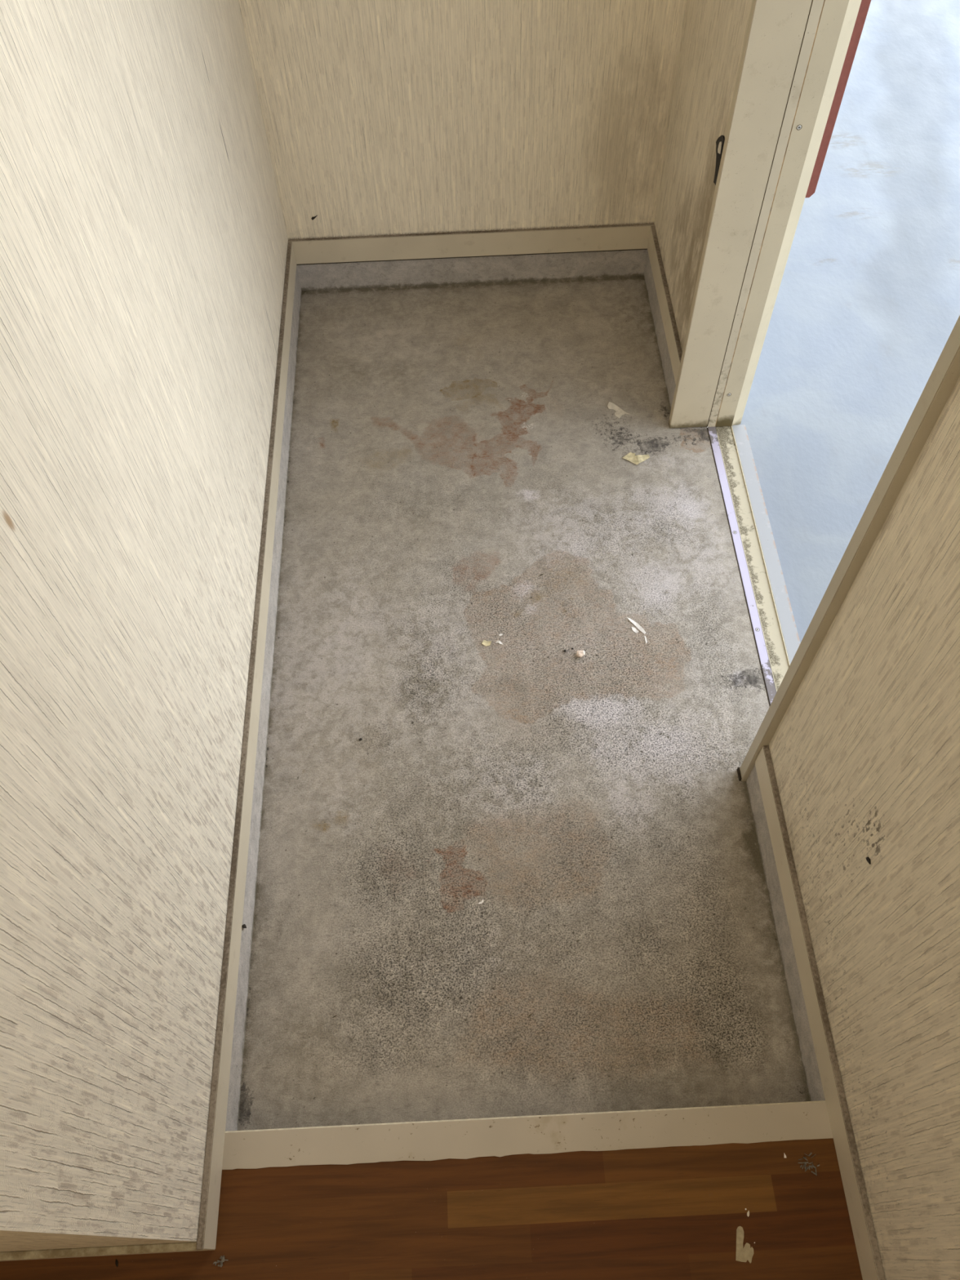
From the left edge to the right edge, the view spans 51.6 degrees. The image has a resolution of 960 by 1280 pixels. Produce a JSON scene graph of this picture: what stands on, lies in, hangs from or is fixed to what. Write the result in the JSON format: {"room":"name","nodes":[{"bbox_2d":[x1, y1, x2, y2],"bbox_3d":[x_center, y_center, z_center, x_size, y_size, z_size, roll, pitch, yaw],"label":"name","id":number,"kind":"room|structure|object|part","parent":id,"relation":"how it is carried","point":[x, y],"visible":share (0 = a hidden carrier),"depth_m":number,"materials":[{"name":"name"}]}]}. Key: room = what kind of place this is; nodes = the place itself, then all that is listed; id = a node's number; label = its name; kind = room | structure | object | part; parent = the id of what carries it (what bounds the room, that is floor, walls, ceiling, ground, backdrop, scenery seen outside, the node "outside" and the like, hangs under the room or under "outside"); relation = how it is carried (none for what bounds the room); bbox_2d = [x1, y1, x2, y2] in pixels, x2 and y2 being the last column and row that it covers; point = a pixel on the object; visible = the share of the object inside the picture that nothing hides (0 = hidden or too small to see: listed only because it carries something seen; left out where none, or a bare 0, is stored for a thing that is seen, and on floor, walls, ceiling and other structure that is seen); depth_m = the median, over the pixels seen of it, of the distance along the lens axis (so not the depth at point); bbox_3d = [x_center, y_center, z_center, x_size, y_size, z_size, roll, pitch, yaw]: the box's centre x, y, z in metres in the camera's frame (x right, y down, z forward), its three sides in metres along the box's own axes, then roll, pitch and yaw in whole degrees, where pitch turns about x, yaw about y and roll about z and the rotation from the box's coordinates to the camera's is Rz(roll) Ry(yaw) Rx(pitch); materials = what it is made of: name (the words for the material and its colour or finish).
{"room":"entryway","nodes":[
{"label":"entryway","id":0,"kind":"room"},
{"bbox_2d":[0,1243,94,1252],"bbox_3d":[-1.691,0.215,0.366,2.370,2.316,0.100,-3,58,0],"label":"wall","id":1,"kind":"structure","parent":0,"point":[3,1246],"depth_m":1.19,"materials":[{"name":"paper"}]},
{"bbox_2d":[0,1241,200,1261],"bbox_3d":[-1.607,0.854,1.294,2.490,0.061,0.009,-3,58,0],"label":"baseboard","id":2,"kind":"structure","parent":1,"relation":"attached to","point":[190,1246],"depth_m":1.28,"materials":[{"name":"paint"}]},
{"bbox_2d":[0,0,288,1246],"bbox_3d":[-0.492,-0.706,0.914,0.121,2.316,2.133,-3,58,0],"label":"wall","id":3,"kind":"structure","parent":0,"point":[144,239],"depth_m":1.11,"materials":[{"name":"paint"}]},
{"bbox_2d":[195,241,296,1250],"bbox_3d":[-0.404,-0.063,1.837,0.009,0.064,2.033,-3,58,0],"label":"baseboard","id":4,"kind":"structure","parent":3,"relation":"attached to","point":[214,1151],"depth_m":1.60,"materials":[{"name":"paint"}]},
{"bbox_2d":[225,266,302,1131],"bbox_3d":[-0.444,-0.120,1.974,0.078,0.103,1.990,-3,58,0],"label":"trim","id":5,"kind":"structure","parent":3,"relation":"attached to","point":[240,1017],"depth_m":1.76,"materials":[{"name":"concrete"}]},
{"bbox_2d":[0,1137,862,1279],"bbox_3d":[-1.106,2.024,0.590,3.370,0.001,2.957,-3,58,0],"label":"floor","id":6,"kind":"structure","parent":0,"point":[673,1212],"depth_m":1.34,"materials":[{"name":"laminate"}]},
{"bbox_2d":[213,1255,227,1266],"bbox_3d":[-0.344,0.825,1.318,0.017,0.003,0.012,-40,65,-21],"label":"tuft","id":7,"kind":"object","parent":6,"relation":"on","point":[223,1260],"visible":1,"depth_m":1.32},
{"bbox_2d":[222,1100,833,1169],"bbox_3d":[0.067,0.718,1.433,0.854,0.096,0.047,-3,58,0],"label":"trim","id":8,"kind":"structure","parent":6,"relation":"on","point":[806,1119],"depth_m":1.39,"materials":[{"name":"paint"}]},
{"bbox_2d":[735,1226,753,1262],"bbox_3d":[0.352,0.802,1.319,0.023,0.001,0.041,7,59,6],"label":"flake","id":9,"kind":"object","parent":6,"relation":"on","point":[746,1254],"visible":1,"depth_m":1.31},
{"bbox_2d":[798,1152,819,1175],"bbox_3d":[0.453,0.719,1.367,0.029,0.002,0.026,19,60,12],"label":"tuft","id":10,"kind":"object","parent":6,"relation":"on","point":[804,1157],"visible":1,"depth_m":1.36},
{"bbox_2d":[238,0,686,239],"bbox_3d":[-0.043,-1.590,1.455,0.869,2.316,0.100,-3,58,0],"label":"wall","id":11,"kind":"structure","parent":0,"point":[380,117],"depth_m":2.11,"materials":[{"name":"paint"}]},
{"bbox_2d":[288,222,654,265],"bbox_3d":[-0.020,-0.949,2.381,0.869,0.065,0.010,-3,58,0],"label":"baseboard","id":12,"kind":"structure","parent":11,"relation":"attached to","point":[618,237],"depth_m":2.38,"materials":[{"name":"paint"}]},
{"bbox_2d":[296,249,647,290],"bbox_3d":[-0.020,-0.947,2.480,0.855,0.103,0.090,-3,58,0],"label":"baseboard","id":13,"kind":"structure","parent":11,"relation":"attached to","point":[615,263],"depth_m":2.45,"materials":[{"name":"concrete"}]},
{"bbox_2d":[237,275,809,1130],"bbox_3d":[0.060,-0.089,1.981,0.930,0.001,1.902,-3,58,0],"label":"floor","id":14,"kind":"structure","parent":0,"point":[454,447],"depth_m":1.81,"materials":[{"name":"concrete"}]},
{"bbox_2d":[481,640,491,646],"bbox_3d":[0.013,0.006,1.921,0.016,0.002,0.013,14,59,10],"label":"paper scrap","id":15,"kind":"object","parent":14,"relation":"on","point":[485,642],"visible":1,"depth_m":1.92,"materials":[{"name":"beige paper"}]},
{"bbox_2d":[576,650,585,657],"bbox_3d":[0.193,0.027,1.900,0.017,0.009,0.017,-3,58,0],"label":"crumb","id":16,"kind":"object","parent":14,"relation":"on","point":[580,653],"visible":1,"depth_m":1.90,"materials":[{"name":"white"}]},
{"bbox_2d":[607,401,631,417],"bbox_3d":[0.309,-0.516,2.237,0.058,0.006,0.026,35,65,20],"label":"paper scrap","id":17,"kind":"object","parent":14,"relation":"on","point":[620,412],"visible":1,"depth_m":2.24,"materials":[{"name":"beige paper"}]},
{"bbox_2d":[631,626,638,632],"bbox_3d":[0.300,-0.020,1.931,0.008,0.002,0.018,-30,62,-17],"label":"paper scrap","id":18,"kind":"object","parent":14,"relation":"on","point":[633,628],"visible":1,"depth_m":1.93,"materials":[{"name":"white paper"}]},
{"bbox_2d":[622,452,649,464],"bbox_3d":[0.342,-0.399,2.163,0.049,0.003,0.039,-37,64,-20],"label":"paper scrap","id":19,"kind":"object","parent":14,"relation":"on","point":[631,457],"visible":1,"depth_m":2.16,"materials":[{"name":"beige paper"}]},
{"bbox_2d":[626,617,645,634],"bbox_3d":[0.306,-0.029,1.936,0.008,0.002,0.050,-35,64,-19],"label":"paper scrap","id":20,"kind":"object","parent":14,"relation":"on","point":[634,623],"visible":1,"depth_m":1.94,"materials":[{"name":"white paper"}]},
{"bbox_2d":[653,0,959,1279],"bbox_3d":[0.565,0.501,0.138,0.126,2.316,5.093,-3,58,0],"label":"wall","id":21,"kind":"structure","parent":0,"point":[864,753],"depth_m":1.19,"materials":[{"name":"paint"}]},
{"bbox_2d":[643,250,675,409],"bbox_3d":[0.457,-0.755,2.350,0.077,0.103,0.594,-3,58,0],"label":"trim","id":22,"kind":"structure","parent":21,"relation":"attached to","point":[664,356],"depth_m":2.32,"materials":[{"name":"concrete"}]},
{"bbox_2d":[647,226,682,383],"bbox_3d":[0.421,-0.756,2.251,0.009,0.064,0.494,-3,58,0],"label":"baseboard","id":23,"kind":"structure","parent":21,"relation":"attached to","point":[671,332],"depth_m":2.24,"materials":[{"name":"paint"}]},
{"bbox_2d":[713,135,724,185],"bbox_3d":[0.423,-0.859,1.766,0.003,0.089,0.054,-3,58,0],"label":"strike plate","id":24,"kind":"object","parent":21,"relation":"attached to","point":[720,141],"visible":0.84,"depth_m":1.76,"materials":[{"name":"metal"}]},
{"bbox_2d":[706,424,799,705],"bbox_3d":[0.567,-0.109,1.999,0.086,0.032,0.867,-3,58,0],"label":"threshold","id":25,"kind":"object","parent":21,"relation":"attached to","point":[777,642],"depth_m":2.02,"materials":[{"name":"metal"}]},
{"bbox_3d":[0.595,-0.107,1.998,0.030,0.030,0.861,-3,58,0],"label":"sill","id":26,"kind":"part","parent":25,"relation":"part of","materials":[{"name":"paint"}]},
{"bbox_2d":[745,764,825,1101],"bbox_3d":[0.520,0.456,1.594,0.077,0.103,0.527,-3,58,0],"label":"trim","id":27,"kind":"structure","parent":21,"relation":"attached to","point":[815,1092],"depth_m":1.57,"materials":[{"name":"concrete"}]},
{"bbox_2d":[668,0,959,782],"bbox_3d":[0.505,-0.666,1.127,0.170,2.056,0.903,-3,58,0],"label":"door frame","id":28,"kind":"structure","parent":21,"relation":"in","point":[794,51],"depth_m":1.65,"materials":[{"name":"paint"}]},
{"bbox_3d":[0.523,-1.022,1.361,0.036,2.019,0.030,-3,58,0],"label":"steel frame","id":29,"kind":"part","parent":28,"relation":"part of","materials":[{"name":"paint"}]},
{"bbox_3d":[0.513,-0.296,0.909,0.139,2.018,0.024,-3,58,0],"label":"casing","id":30,"kind":"part","parent":28,"relation":"part of","materials":[{"name":"paint"}]},
{"bbox_2d":[755,745,885,1279],"bbox_3d":[0.548,1.681,0.729,0.009,0.064,3.520,-3,58,0],"label":"baseboard","id":31,"kind":"structure","parent":21,"relation":"attached to","point":[859,1210],"depth_m":1.42,"materials":[{"name":"paint"}]},
{"bbox_2d":[866,857,871,864],"bbox_3d":[0.481,0.273,1.230,0.002,0.010,0.011,-3,58,0],"label":"hole","id":32,"kind":"object","parent":21,"relation":"attached to","point":[868,859],"visible":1,"depth_m":1.23,"materials":[{"name":"black"}]},
{"bbox_2d":[740,0,959,643],"bbox_3d":[2.198,-0.199,2.090,3.195,0.092,10.000,-3,58,0],"label":"floor","id":33,"kind":"structure","parent":0,"point":[867,306],"depth_m":2.47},
{"bbox_3d":[0.563,-0.849,0.912,0.012,2.800,10.000,-3,58,0],"label":"wall","id":34,"kind":"structure","parent":0,"visible":0},
{"bbox_2d":[805,0,871,197],"bbox_3d":[0.580,-1.370,1.351,0.078,1.495,0.300,-3,58,0],"label":"board","id":35,"kind":"object","parent":34,"relation":"attached to","point":[864,5],"visible":0.25,"depth_m":1.74,"materials":[{"name":"red paint"}]}
]}

